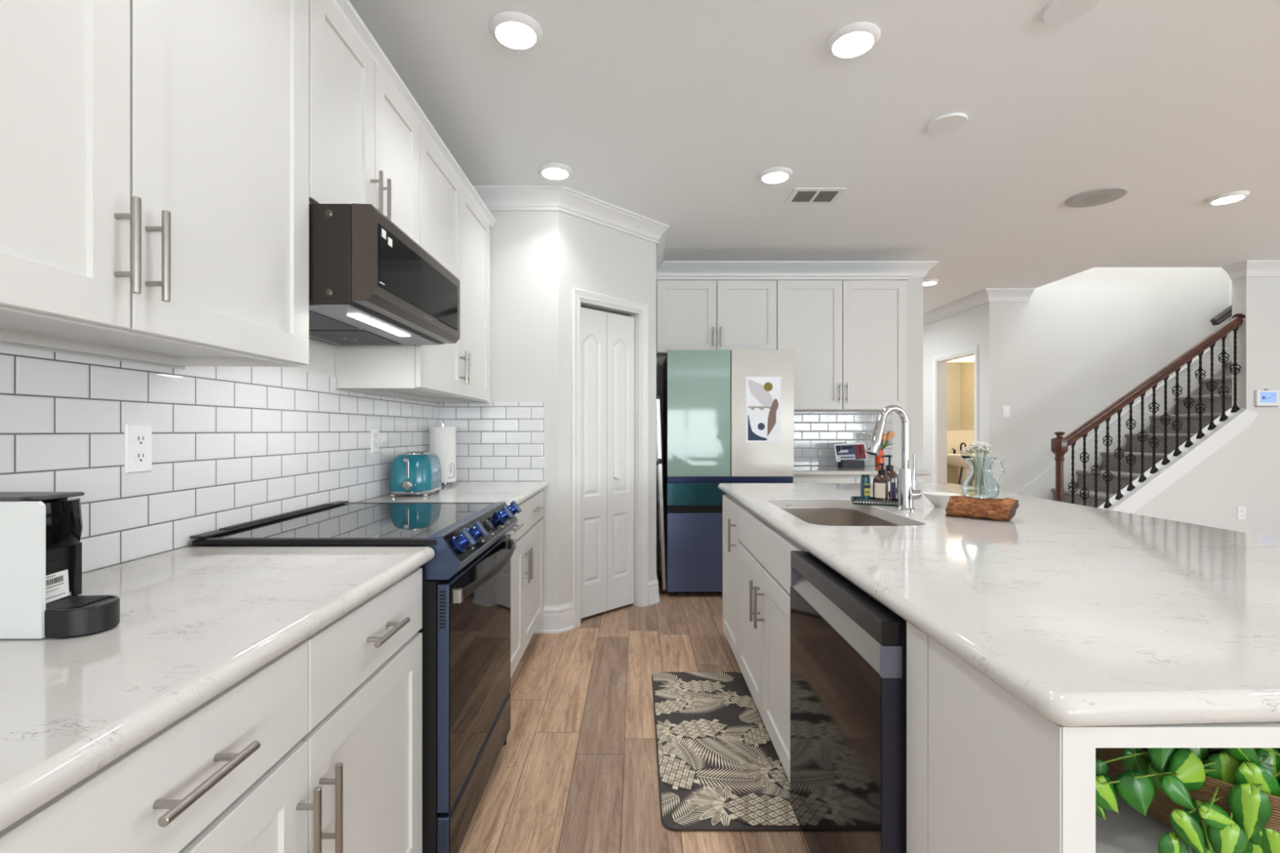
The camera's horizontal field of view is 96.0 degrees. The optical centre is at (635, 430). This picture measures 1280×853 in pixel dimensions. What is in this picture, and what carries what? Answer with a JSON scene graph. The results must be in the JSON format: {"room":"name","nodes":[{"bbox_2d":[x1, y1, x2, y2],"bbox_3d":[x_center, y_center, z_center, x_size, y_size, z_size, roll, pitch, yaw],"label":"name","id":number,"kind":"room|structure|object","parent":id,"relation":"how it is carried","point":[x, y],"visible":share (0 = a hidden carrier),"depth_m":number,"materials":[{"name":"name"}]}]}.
{"room":"kitchen","nodes":[
{"label":"kitchen","id":0,"kind":"room"},
{"bbox_2d":[0,337,439,546],"bbox_3d":[-1.254,-0.113,-1.700,0.120,2.665,10.600,0,0,0],"label":"wall","id":1,"kind":"structure","parent":0,"point":[321,353],"depth_m":2.13,"materials":[{"name":"white paint"}]},
{"bbox_2d":[0,0,308,366],"bbox_3d":[-1.005,-0.694,0.981,0.376,1.052,1.062,0,0,0],"label":"upper cabinet","id":2,"kind":"object","parent":1,"relation":"attached to","point":[154,153],"visible":1,"depth_m":1.05,"materials":[{"name":"white paint"}]},
{"bbox_2d":[332,0,496,228],"bbox_3d":[-0.860,-1.241,1.963,0.036,0.040,3.026,0,0,0],"label":"crown molding","id":3,"kind":"structure","parent":2,"relation":"attached to","point":[345,7],"depth_m":2.12,"materials":[{"name":"white paint"}]},
{"bbox_2d":[0,344,439,573],"bbox_3d":[-1.190,0.046,1.940,0.008,0.517,3.079,0,0,0],"label":"tile backsplash","id":4,"kind":"structure","parent":1,"relation":"attached to","point":[231,446],"depth_m":1.51,"materials":[{"name":"white tile"}]},
{"bbox_2d":[124,423,151,473],"bbox_3d":[-1.182,0.042,1.371,0.008,0.116,0.072,0,0,0],"label":"wall outlet","id":5,"kind":"object","parent":4,"relation":"attached to","point":[137,437],"visible":1,"depth_m":1.36,"materials":[{"name":"white plastic"}]},
{"bbox_2d":[133,433,146,445],"bbox_3d":[-1.180,0.021,1.371,0.003,0.027,0.033,0,0,0],"label":"receptacle","id":6,"kind":"object","parent":5,"relation":"attached to","point":[140,439],"depth_m":1.37,"materials":[{"name":"grey plastic"}]},
{"bbox_2d":[133,450,146,462],"bbox_3d":[-1.180,0.062,1.371,0.003,0.027,0.033,0,0,0],"label":"receptacle","id":7,"kind":"object","parent":5,"relation":"attached to","point":[140,456],"depth_m":1.37,"materials":[{"name":"grey plastic"}]},
{"bbox_2d":[370,427,378,453],"bbox_3d":[-1.182,0.044,2.612,0.008,0.116,0.072,0,0,0],"label":"wall outlet","id":8,"kind":"object","parent":4,"relation":"attached to","point":[374,431],"visible":1,"depth_m":2.60,"materials":[{"name":"white plastic"}]},
{"bbox_2d":[308,0,419,244],"bbox_3d":[-1.005,-0.915,1.897,0.376,0.610,0.767,0,0,0],"label":"upper cabinet","id":9,"kind":"object","parent":1,"relation":"attached to","point":[364,139],"visible":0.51,"depth_m":1.77,"materials":[{"name":"white paint"}]},
{"bbox_2d":[308,203,459,345],"bbox_3d":[-0.940,-0.462,1.887,0.503,0.273,0.748,0,0,0],"label":"microwave","id":10,"kind":"object","parent":9,"relation":"attached to","point":[371,283],"visible":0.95,"depth_m":1.63,"materials":[{"name":"black metal"}]},
{"bbox_2d":[334,124,490,402],"bbox_3d":[-1.005,-0.694,2.880,0.376,1.052,1.193,0,0,0],"label":"upper cabinet","id":11,"kind":"object","parent":1,"relation":"attached to","point":[454,230],"visible":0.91,"depth_m":2.64,"materials":[{"name":"white paint"}]},
{"bbox_2d":[439,210,558,605],"bbox_3d":[-0.832,-0.113,3.538,0.725,2.665,0.100,0,0,0],"label":"wall","id":12,"kind":"structure","parent":0,"point":[524,244],"depth_m":3.49,"materials":[{"name":"white paint"}]},
{"bbox_2d":[440,402,544,480],"bbox_3d":[-0.871,0.067,3.484,0.629,0.476,0.008,0,0,0],"label":"tile backsplash","id":13,"kind":"structure","parent":12,"relation":"attached to","point":[495,441],"depth_m":3.48,"materials":[{"name":"white tile"}]},
{"bbox_2d":[533,602,573,633],"bbox_3d":[-0.496,1.140,3.489,0.252,0.160,0.074,0,0,-18],"label":"baseboard","id":14,"kind":"structure","parent":12,"relation":"attached to","point":[554,619],"depth_m":3.48,"materials":[{"name":"white paint"}]},
{"bbox_2d":[472,185,938,277],"bbox_3d":[0.550,-1.387,4.547,4.148,0.115,1.174,0,0,-27],"label":"trim","id":15,"kind":"structure","parent":12,"relation":"attached to","point":[562,198],"depth_m":3.91,"materials":[{"name":"white paint"}]},
{"bbox_2d":[558,210,656,605],"bbox_3d":[-0.198,-0.113,3.830,0.100,2.665,0.868,0,0,45],"label":"wall","id":16,"kind":"structure","parent":0,"point":[593,257],"depth_m":3.64,"materials":[{"name":"white paint"}]},
{"bbox_2d":[580,306,634,618],"bbox_3d":[-0.190,0.217,3.825,0.517,2.006,0.075,0,0,-45],"label":"door","id":17,"kind":"structure","parent":16,"relation":"in","point":[606,339],"depth_m":3.82,"materials":[{"name":"white paint"}]},
{"bbox_2d":[571,287,648,628],"bbox_3d":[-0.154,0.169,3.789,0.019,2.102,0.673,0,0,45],"label":"trim","id":18,"kind":"structure","parent":16,"relation":"attached to","point":[577,295],"depth_m":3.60,"materials":[{"name":"white paint"}]},
{"bbox_2d":[457,571,810,852],"bbox_3d":[3.100,1.270,0.800,9.400,0.100,16.000,0,0,0],"label":"floor","id":19,"kind":"structure","parent":0,"point":[576,770],"depth_m":2.28,"materials":[{"name":"brown wood"}]},
{"bbox_2d":[0,568,422,852],"bbox_3d":[-0.847,0.783,0.978,0.658,0.874,1.055,0,0,0],"label":"base cabinet","id":20,"kind":"object","parent":19,"relation":"on","point":[317,748],"visible":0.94,"depth_m":0.93,"materials":[{"name":"white paint"}]},
{"bbox_2d":[0,546,435,831],"bbox_3d":[-0.861,0.325,0.960,0.662,0.037,1.119,0,0,0],"label":"countertop","id":21,"kind":"structure","parent":20,"relation":"on","point":[195,622],"depth_m":0.82,"materials":[{"name":"white stone"}]},
{"bbox_2d":[0,491,119,638],"bbox_3d":[-0.992,0.202,0.883,0.376,0.208,0.084,0,0,0],"label":"coffee machine","id":22,"kind":"object","parent":21,"relation":"on","point":[41,531],"visible":1,"depth_m":0.84,"materials":[{"name":"white plastic"}]},
{"bbox_2d":[45,545,71,591],"bbox_3d":[-0.901,0.217,0.886,0.008,0.078,0.076,0,0,0],"label":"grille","id":23,"kind":"object","parent":22,"relation":"attached to","point":[58,561],"depth_m":0.89,"materials":[{"name":"black plastic"}]},
{"bbox_2d":[44,595,119,638],"bbox_3d":[-0.854,0.284,0.883,0.100,0.043,0.082,0,0,0],"label":"drip tray","id":24,"kind":"object","parent":22,"relation":"on","point":[66,616],"depth_m":0.86,"materials":[{"name":"grey plastic"}]},
{"bbox_2d":[189,500,521,852],"bbox_3d":[-0.808,0.744,1.900,0.740,0.951,0.762,0,0,0],"label":"range","id":25,"kind":"object","parent":19,"relation":"on","point":[465,630],"visible":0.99,"depth_m":1.66,"materials":[{"name":"black"}]},
{"bbox_2d":[206,502,493,539],"bbox_3d":[-0.833,0.288,1.900,0.606,0.003,0.754,0,0,0],"label":"cooktop","id":26,"kind":"object","parent":25,"relation":"in","point":[349,521],"depth_m":1.79,"materials":[{"name":"black glass"}]},
{"bbox_2d":[506,489,543,677],"bbox_3d":[-0.847,0.783,2.886,0.658,0.874,1.183,0,0,0],"label":"base cabinet","id":27,"kind":"object","parent":19,"relation":"on","point":[527,559],"visible":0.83,"depth_m":2.91,"materials":[{"name":"white paint"}]},
{"bbox_2d":[359,480,548,506],"bbox_3d":[-0.861,0.325,2.882,0.662,0.037,1.202,0,0,0],"label":"countertop","id":28,"kind":"structure","parent":27,"relation":"on","point":[508,491],"depth_m":2.80,"materials":[{"name":"white stone"}]},
{"bbox_2d":[389,451,441,497],"bbox_3d":[-1.062,0.206,2.780,0.205,0.201,0.322,0,0,0],"label":"toaster","id":29,"kind":"object","parent":28,"relation":"on","point":[415,473],"visible":1,"depth_m":2.66,"materials":[{"name":"teal metal"}]},
{"bbox_2d":[440,423,457,486],"bbox_3d":[-1.084,0.134,3.235,0.165,0.345,0.164,0,0,0],"label":"paper towel holder","id":30,"kind":"object","parent":28,"relation":"on","point":[443,484],"visible":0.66,"depth_m":3.18,"materials":[{"name":"silver metal"}]},
{"bbox_2d":[429,426,456,482],"bbox_3d":[-1.085,0.133,3.235,0.143,0.306,0.143,0,0,0],"label":"paper towel roll","id":31,"kind":"object","parent":30,"relation":"on","point":[442,440],"visible":0.8,"depth_m":3.18,"materials":[{"name":"white paper"}]},
{"bbox_2d":[656,394,666,594],"bbox_3d":[0.189,0.474,4.523,0.076,1.492,0.462,0,0,0],"label":"step ladder","id":32,"kind":"object","parent":19,"relation":"on","point":[659,460],"visible":0.9,"depth_m":4.30,"materials":[{"name":"silver metal"}]},
{"bbox_2d":[651,671,800,831],"bbox_3d":[0.306,1.212,2.318,0.457,0.015,1.133,0,0,0],"label":"kitchen mat","id":33,"kind":"object","parent":19,"relation":"on","point":[720,768],"visible":0.97,"depth_m":2.12,"materials":[{"name":"grey fabric"}]},
{"bbox_2d":[662,350,794,595],"bbox_3d":[0.691,0.316,4.565,0.925,1.809,0.730,0,0,0],"label":"refrigerator","id":34,"kind":"object","parent":19,"relation":"on","point":[705,446],"visible":0.68,"depth_m":4.20,"materials":[{"name":"multicoloured"}]},
{"bbox_2d":[746,377,781,442],"bbox_3d":[0.929,-0.151,4.198,0.256,0.481,0.003,0,0,0],"label":"art print","id":35,"kind":"object","parent":34,"relation":"attached to","point":[763,394],"visible":1,"depth_m":4.20,"materials":[{"name":"white paper"}]},
{"bbox_2d":[722,494,742,664],"bbox_3d":[0.752,0.782,2.965,0.619,0.876,0.494,0,0,0],"label":"base cabinet","id":36,"kind":"object","parent":19,"relation":"on","point":[731,541],"visible":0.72,"depth_m":2.94,"materials":[{"name":"white paint"}]},
{"bbox_2d":[718,483,1279,726],"bbox_3d":[1.159,0.325,2.007,1.371,0.037,2.707,0,0,0],"label":"countertop","id":37,"kind":"structure","parent":36,"relation":"on","point":[1085,615],"depth_m":1.06,"materials":[{"name":"white stone"}]},
{"bbox_2d":[778,506,901,525],"bbox_3d":[0.765,0.435,2.217,0.441,0.184,0.787,0,0,0],"label":"sink","id":38,"kind":"object","parent":37,"relation":"in","point":[826,516],"visible":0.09,"depth_m":2.58,"materials":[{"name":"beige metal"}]},
{"bbox_2d":[850,496,897,506],"bbox_3d":[1.000,0.295,2.405,0.193,0.022,0.133,0,0,18],"label":"soap tray","id":39,"kind":"object","parent":37,"relation":"on","point":[855,500],"visible":0.52,"depth_m":2.35,"materials":[{"name":"grey"}]},
{"bbox_2d":[860,474,870,500],"bbox_3d":[0.959,0.242,2.407,0.031,0.115,0.037,0,0,0],"label":"dish soap bottle","id":40,"kind":"object","parent":39,"relation":"on","point":[864,480],"visible":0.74,"depth_m":2.39,"materials":[{"name":"teal plastic"}]},
{"bbox_2d":[872,462,891,500],"bbox_3d":[1.016,0.217,2.376,0.072,0.165,0.073,0,0,0],"label":"pump bottle","id":41,"kind":"object","parent":39,"relation":"on","point":[882,482],"visible":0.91,"depth_m":2.35,"materials":[{"name":"orange glass"}]},
{"bbox_2d":[880,454,898,501],"bbox_3d":[1.067,0.201,2.425,0.068,0.197,0.069,0,0,0],"label":"pump bottle","id":42,"kind":"object","parent":39,"relation":"on","point":[891,473],"visible":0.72,"depth_m":2.40,"materials":[{"name":"orange glass"}]},
{"bbox_2d":[865,404,921,511],"bbox_3d":[0.978,0.104,2.203,0.241,0.404,0.078,0,0,-15],"label":"faucet","id":43,"kind":"object","parent":37,"relation":"on","point":[907,493],"visible":1,"depth_m":2.20,"materials":[{"name":"silver metal"}]},
{"bbox_2d":[923,492,961,507],"bbox_3d":[1.222,0.279,2.300,0.137,0.054,0.137,0,0,0],"label":"ceramic bowl","id":44,"kind":"object","parent":37,"relation":"on","point":[939,500],"visible":0.8,"depth_m":2.28,"materials":[{"name":"white ceramic"}]},
{"bbox_2d":[945,495,1019,520],"bbox_3d":[1.204,0.268,2.009,0.216,0.074,0.121,0,0,44],"label":"driftwood log","id":45,"kind":"object","parent":37,"relation":"on","point":[1002,509],"visible":0.97,"depth_m":1.97,"materials":[{"name":"brown wood"}]},
{"bbox_2d":[960,455,1005,498],"bbox_3d":[1.206,0.160,2.014,0.120,0.146,0.122,0,0,-43],"label":"glass pitcher","id":46,"kind":"object","parent":45,"relation":"on","point":[980,482],"visible":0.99,"depth_m":1.98,"materials":[{"name":"clear glass"}]},
{"bbox_2d":[959,441,991,457],"bbox_3d":[1.196,0.130,2.023,0.104,0.182,0.104,0,0,25],"label":"sprigs","id":47,"kind":"object","parent":46,"relation":"in","point":[975,446],"visible":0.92,"depth_m":2.02,"materials":[{"name":"white plant"}]},
{"bbox_2d":[738,506,808,782],"bbox_3d":[0.752,0.782,2.205,0.619,0.876,1.020,0,0,0],"label":"base cabinet","id":48,"kind":"object","parent":19,"relation":"on","point":[764,551],"visible":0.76,"depth_m":2.13,"materials":[{"name":"white paint"}]},
{"bbox_2d":[790,551,906,852],"bbox_3d":[0.758,0.786,1.374,0.613,0.868,0.636,0,0,0],"label":"dishwasher","id":49,"kind":"object","parent":19,"relation":"on","point":[848,650],"visible":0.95,"depth_m":1.26,"materials":[{"name":"black metal"}]},
{"bbox_2d":[792,475,919,483],"bbox_3d":[1.677,0.783,4.672,0.975,0.874,0.653,0,0,0],"label":"base cabinet","id":50,"kind":"object","parent":19,"relation":"on","point":[797,479],"visible":0.04,"depth_m":4.38,"materials":[{"name":"white paint"}]},
{"bbox_2d":[794,466,930,475],"bbox_3d":[1.706,0.325,4.675,1.057,0.037,0.650,0,0,0],"label":"countertop","id":51,"kind":"structure","parent":50,"relation":"on","point":[798,470],"depth_m":4.36,"materials":[{"name":"white stone"}]},
{"bbox_2d":[834,443,866,467],"bbox_3d":[1.762,0.204,4.735,0.260,0.203,0.110,0,0,0],"label":"smart display","id":52,"kind":"object","parent":51,"relation":"on","point":[852,455],"visible":1,"depth_m":4.72,"materials":[{"name":"white plastic"}]},
{"bbox_2d":[875,448,884,467],"bbox_3d":[2.030,0.231,4.800,0.072,0.150,0.072,0,0,0],"label":"vase","id":53,"kind":"object","parent":51,"relation":"on","point":[878,460],"visible":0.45,"depth_m":4.77,"materials":[{"name":"orange ceramic"}]},
{"bbox_2d":[880,431,894,448],"bbox_3d":[2.047,0.145,4.800,0.195,0.292,0.118,0,0,0],"label":"bunch","id":54,"kind":"object","parent":53,"relation":"in","point":[886,437],"visible":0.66,"depth_m":4.77,"materials":[{"name":"orange"}]},
{"bbox_2d":[946,453,973,484],"bbox_3d":[4.320,0.765,7.510,0.580,0.910,0.460,0,0,0],"label":"pedestal sink","id":55,"kind":"object","parent":19,"relation":"on","point":[953,460],"visible":0.29,"depth_m":7.40,"materials":[{"name":"white ceramic"}]},
{"bbox_2d":[946,453,973,467],"bbox_3d":[4.320,0.395,7.510,0.580,0.170,0.460,0,0,0],"label":"basin","id":56,"kind":"object","parent":55,"relation":"in","point":[953,460],"depth_m":7.37,"materials":[{"name":"white ceramic"}]},
{"bbox_2d":[906,621,1279,852],"bbox_3d":[0.966,0.782,0.857,0.949,0.876,0.378,0,0,0],"label":"kitchen island","id":57,"kind":"object","parent":19,"relation":"on","point":[987,772],"visible":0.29,"depth_m":0.79,"materials":[{"name":"white paint"}]},
{"bbox_2d":[1095,747,1279,834],"bbox_3d":[0.845,0.492,0.815,0.340,0.124,0.340,0,0,0],"label":"woven basket","id":58,"kind":"object","parent":57,"relation":"on","point":[1162,806],"visible":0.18,"depth_m":0.75,"materials":[{"name":"wicker"}]},
{"bbox_2d":[1095,747,1279,852],"bbox_3d":[0.791,0.461,0.786,0.461,0.175,0.242,0,0,0],"label":"plant","id":59,"kind":"object","parent":58,"relation":"in","point":[1205,827],"visible":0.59,"depth_m":0.70,"materials":[{"name":"green plant"}]},
{"bbox_2d":[1050,360,1231,507],"bbox_3d":[4.819,0.249,5.525,2.609,1.941,0.810,0,0,0],"label":"staircase","id":60,"kind":"structure","parent":19,"relation":"on","point":[1206,393],"depth_m":5.61,"materials":[{"name":"grey carpet"}]},
{"bbox_2d":[348,0,1279,316],"bbox_3d":[3.100,-1.499,0.800,9.400,0.133,16.000,0,0,0],"label":"ceiling","id":61,"kind":"structure","parent":0,"point":[671,113],"depth_m":2.68,"materials":[{"name":"white paint"}]},
{"bbox_2d":[488,11,542,49],"bbox_3d":[-0.433,-1.433,2.080,0.188,0.023,0.188,0,0,0],"label":"recessed light","id":62,"kind":"object","parent":61,"relation":"in","point":[511,29],"visible":1,"depth_m":2.05,"materials":[{"name":"white plastic"}]},
{"bbox_2d":[495,22,536,48],"bbox_3d":[-0.433,-1.426,2.080,0.143,0.008,0.143,0,0,0],"label":"diffuser","id":63,"kind":"object","parent":62,"relation":"attached to","point":[513,35],"depth_m":2.07,"materials":[{"name":"white plastic"}]},
{"bbox_2d":[537,162,572,179],"bbox_3d":[-0.449,-1.433,3.200,0.188,0.023,0.188,0,0,0],"label":"recessed light","id":64,"kind":"object","parent":61,"relation":"in","point":[552,171],"visible":1,"depth_m":3.17,"materials":[{"name":"white plastic"}]},
{"bbox_2d":[542,168,568,179],"bbox_3d":[-0.449,-1.426,3.200,0.143,0.008,0.143,0,0,0],"label":"diffuser","id":65,"kind":"object","parent":64,"relation":"attached to","point":[549,173],"depth_m":3.19,"materials":[{"name":"white plastic"}]},
{"bbox_2d":[758,166,792,183],"bbox_3d":[0.786,-1.433,3.250,0.188,0.023,0.188,0,0,0],"label":"recessed light","id":66,"kind":"object","parent":61,"relation":"in","point":[773,175],"visible":1,"depth_m":3.22,"materials":[{"name":"white plastic"}]},
{"bbox_2d":[762,172,788,183],"bbox_3d":[0.786,-1.426,3.250,0.143,0.008,0.143,0,0,0],"label":"diffuser","id":67,"kind":"object","parent":66,"relation":"attached to","point":[767,177],"depth_m":3.24,"materials":[{"name":"white plastic"}]},
{"bbox_2d":[784,187,846,204],"bbox_3d":[1.100,-1.441,3.547,0.310,0.006,0.235,0,0,0],"label":"ceiling vent","id":68,"kind":"object","parent":61,"relation":"in","point":[798,195],"visible":1,"depth_m":3.53,"materials":[{"name":"white plastic"}]},
{"bbox_2d":[826,22,880,58],"bbox_3d":[0.802,-1.433,2.130,0.188,0.023,0.188,0,0,0],"label":"recessed light","id":69,"kind":"object","parent":61,"relation":"in","point":[852,40],"visible":1,"depth_m":2.10,"materials":[{"name":"white plastic"}]},
{"bbox_2d":[832,31,873,57],"bbox_3d":[0.802,-1.426,2.130,0.143,0.008,0.143,0,0,0],"label":"diffuser","id":70,"kind":"object","parent":69,"relation":"attached to","point":[845,44],"depth_m":2.12,"materials":[{"name":"white plastic"}]},
{"bbox_2d":[923,279,939,285],"bbox_3d":[2.840,-1.433,5.594,0.188,0.023,0.188,0,0,0],"label":"recessed light","id":71,"kind":"object","parent":61,"relation":"in","point":[930,282],"visible":0.84,"depth_m":5.54,"materials":[{"name":"white plastic"}]},
{"bbox_2d":[923,281,936,285],"bbox_3d":[2.840,-1.426,5.594,0.143,0.008,0.143,0,0,0],"label":"diffuser","id":72,"kind":"object","parent":71,"relation":"attached to","point":[925,283],"depth_m":5.58,"materials":[{"name":"white plastic"}]},
{"bbox_2d":[1065,186,1127,207],"bbox_3d":[2.845,-1.439,3.563,0.300,0.010,0.300,0,0,0],"label":"ceiling speaker","id":73,"kind":"object","parent":61,"relation":"attached to","point":[1101,196],"visible":1,"depth_m":3.54,"materials":[{"name":"grey plastic"}]},
{"bbox_2d":[1206,191,1249,204],"bbox_3d":[3.660,-1.433,3.563,0.188,0.023,0.188,0,0,0],"label":"recessed light","id":74,"kind":"object","parent":61,"relation":"in","point":[1231,197],"visible":1,"depth_m":3.53,"materials":[{"name":"white plastic"}]},
{"bbox_2d":[1211,195,1244,204],"bbox_3d":[3.660,-1.426,3.563,0.143,0.008,0.143,0,0,0],"label":"diffuser","id":75,"kind":"object","parent":74,"relation":"attached to","point":[1218,199],"depth_m":3.55,"materials":[{"name":"white plastic"}]},
{"bbox_2d":[656,277,1246,571],"bbox_3d":[2.711,-0.113,5.050,5.132,2.665,0.140,0,0,0],"label":"wall","id":76,"kind":"structure","parent":0,"point":[1210,494],"depth_m":4.98,"materials":[{"name":"white paint"}]},
{"bbox_2d":[656,280,776,357],"bbox_3d":[0.654,-0.925,4.810,0.972,0.590,0.378,0,0,0],"label":"upper cabinet","id":77,"kind":"object","parent":76,"relation":"attached to","point":[691,315],"visible":0.92,"depth_m":4.67,"materials":[{"name":"white paint"}]},
{"bbox_2d":[776,280,906,411],"bbox_3d":[1.667,-0.694,4.810,1.051,1.052,0.378,0,0,0],"label":"upper cabinet","id":78,"kind":"object","parent":76,"relation":"attached to","point":[847,339],"visible":0.9,"depth_m":4.67,"materials":[{"name":"white paint"}]},
{"bbox_2d":[657,273,913,280],"bbox_3d":[1.200,-1.241,4.814,2.059,0.040,0.369,0,0,0],"label":"crown molding","id":79,"kind":"structure","parent":78,"relation":"on","point":[899,277],"depth_m":4.64,"materials":[{"name":"white paint"}]},
{"bbox_2d":[794,411,893,466],"bbox_3d":[1.692,0.070,4.996,1.065,0.471,0.008,0,0,0],"label":"tile backsplash","id":80,"kind":"structure","parent":76,"relation":"attached to","point":[816,433],"depth_m":4.99,"materials":[{"name":"white tile"}]},
{"bbox_2d":[1097,408,1248,511],"bbox_3d":[4.489,0.411,5.040,1.577,1.212,0.156,0,0,0],"label":"trim","id":81,"kind":"structure","parent":76,"relation":"attached to","point":[1151,478],"depth_m":4.99,"materials":[{"name":"white paint"}]},
{"bbox_2d":[1051,313,1245,508],"bbox_3d":[4.485,-0.024,5.040,1.672,1.999,0.115,0,0,0],"label":"stair railing","id":82,"kind":"object","parent":81,"relation":"on","point":[1060,444],"visible":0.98,"depth_m":5.03,"materials":[{"name":"brown wood"}]},
{"bbox_2d":[1115,411,1257,513],"bbox_3d":[4.540,0.486,4.971,1.640,1.303,0.018,0,0,0],"label":"trim","id":83,"kind":"structure","parent":76,"relation":"attached to","point":[1245,421],"depth_m":4.96,"materials":[{"name":"white paint"}]},
{"bbox_2d":[1236,506,1245,519],"bbox_3d":[5.232,0.712,4.976,0.072,0.116,0.008,0,0,0],"label":"wall outlet","id":84,"kind":"object","parent":76,"relation":"attached to","point":[1241,510],"visible":1,"depth_m":4.97,"materials":[{"name":"white plastic"}]},
{"bbox_2d":[1222,260,1279,279],"bbox_3d":[6.394,-1.387,4.995,2.413,0.115,0.210,0,0,0],"label":"trim","id":85,"kind":"structure","parent":76,"relation":"attached to","point":[1246,268],"depth_m":4.96,"materials":[{"name":"white paint"}]},
{"bbox_2d":[946,360,973,484],"bbox_3d":[4.585,-0.102,7.800,1.630,2.645,0.100,0,0,0],"label":"wall","id":86,"kind":"structure","parent":0,"point":[955,437],"depth_m":7.75,"materials":[{"name":"beige paint"}]},
{"bbox_2d":[946,361,973,429],"bbox_3d":[4.418,-0.470,7.746,0.665,0.908,0.008,0,0,0],"label":"wall mirror","id":87,"kind":"object","parent":86,"relation":"attached to","point":[960,375],"visible":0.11,"depth_m":7.74,"materials":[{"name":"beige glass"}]},
{"bbox_2d":[952,355,973,360],"bbox_3d":[4.430,-0.978,7.695,0.740,0.083,0.110,0,0,0],"label":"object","id":88,"kind":"object","parent":86,"relation":"attached to","point":[971,357],"visible":0.08,"depth_m":7.65,"materials":[{"name":"white paint"}]},
{"bbox_2d":[923,302,1000,488],"bbox_3d":[3.710,-0.113,7.275,0.120,2.665,2.650,0,0,0],"label":"wall","id":89,"kind":"structure","parent":0,"point":[980,325],"depth_m":6.12,"materials":[{"name":"white paint"}]},
{"bbox_2d":[932,345,978,483],"bbox_3d":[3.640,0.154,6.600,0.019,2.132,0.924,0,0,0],"label":"trim","id":90,"kind":"structure","parent":89,"relation":"attached to","point":[975,348],"depth_m":6.76,"materials":[{"name":"white paint"}]},
{"bbox_2d":[923,288,1035,325],"bbox_3d":[3.810,-1.387,7.230,0.500,0.115,2.740,0,0,0],"label":"trim","id":91,"kind":"structure","parent":89,"relation":"attached to","point":[988,295],"depth_m":6.05,"materials":[{"name":"white paint"}]},
{"bbox_2d":[1000,266,1228,493],"bbox_3d":[5.085,-1.330,6.010,2.630,5.100,0.120,0,0,0],"label":"wall","id":92,"kind":"structure","parent":0,"point":[1082,341],"depth_m":5.95,"materials":[{"name":"white paint"}]},
{"bbox_2d":[1002,405,1009,417],"bbox_3d":[3.822,-0.194,5.944,0.072,0.116,0.010,0,0,0],"label":"light switch","id":93,"kind":"object","parent":92,"relation":"attached to","point":[1006,409],"visible":1,"depth_m":5.94,"materials":[{"name":"white plastic"}]},
{"bbox_2d":[1015,346,1231,494],"bbox_3d":[4.952,-0.046,5.929,2.344,1.620,0.005,0,0,0],"label":"trim","id":94,"kind":"structure","parent":92,"relation":"attached to","point":[1215,348],"depth_m":5.92,"materials":[{"name":"white paint"}]},
{"bbox_2d":[1016,348,1231,500],"bbox_3d":[4.952,0.175,5.940,2.344,2.050,0.018,0,0,0],"label":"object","id":95,"kind":"structure","parent":92,"relation":"attached to","point":[1041,488],"depth_m":5.93,"materials":[{"name":"white paint"}]},
{"bbox_2d":[1209,304,1231,325],"bbox_3d":[6.023,-1.198,5.893,0.304,0.247,0.113,0,0,0],"label":"wall handrail","id":96,"kind":"object","parent":92,"relation":"attached to","point":[1226,313],"visible":0.55,"depth_m":5.84,"materials":[{"name":"grey"}]},
{"bbox_2d":[1228,275,1231,359],"bbox_3d":[6.263,-1.330,5.525,0.275,5.100,0.850,0,0,0],"label":"wall","id":97,"kind":"structure","parent":0,"point":[1229,280],"depth_m":5.93,"materials":[{"name":"white paint"}]},
{"bbox_2d":[1231,276,1279,537],"bbox_3d":[6.439,-0.113,5.040,2.323,2.665,0.120,0,0,0],"label":"wall column","id":98,"kind":"structure","parent":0,"point":[1257,298],"depth_m":4.98,"materials":[{"name":"white paint"}]},
{"bbox_2d":[1254,389,1279,407],"bbox_3d":[5.439,-0.281,4.966,0.192,0.154,0.027,0,0,0],"label":"panel","id":99,"kind":"object","parent":98,"relation":"attached to","point":[1266,397],"visible":1,"depth_m":4.96,"materials":[{"name":"white plastic"}]},
{"bbox_3d":[0.095,-0.113,4.611,0.100,2.665,1.018,0,0,0],"label":"wall","id":100,"kind":"structure","parent":0,"visible":0},
{"bbox_2d":[648,572,660,605],"bbox_3d":[0.124,1.140,4.508,0.094,0.160,0.984,0,0,0],"label":"baseboard","id":101,"kind":"structure","parent":100,"relation":"attached to","point":[653,587],"depth_m":4.06,"materials":[{"name":"white paint"}]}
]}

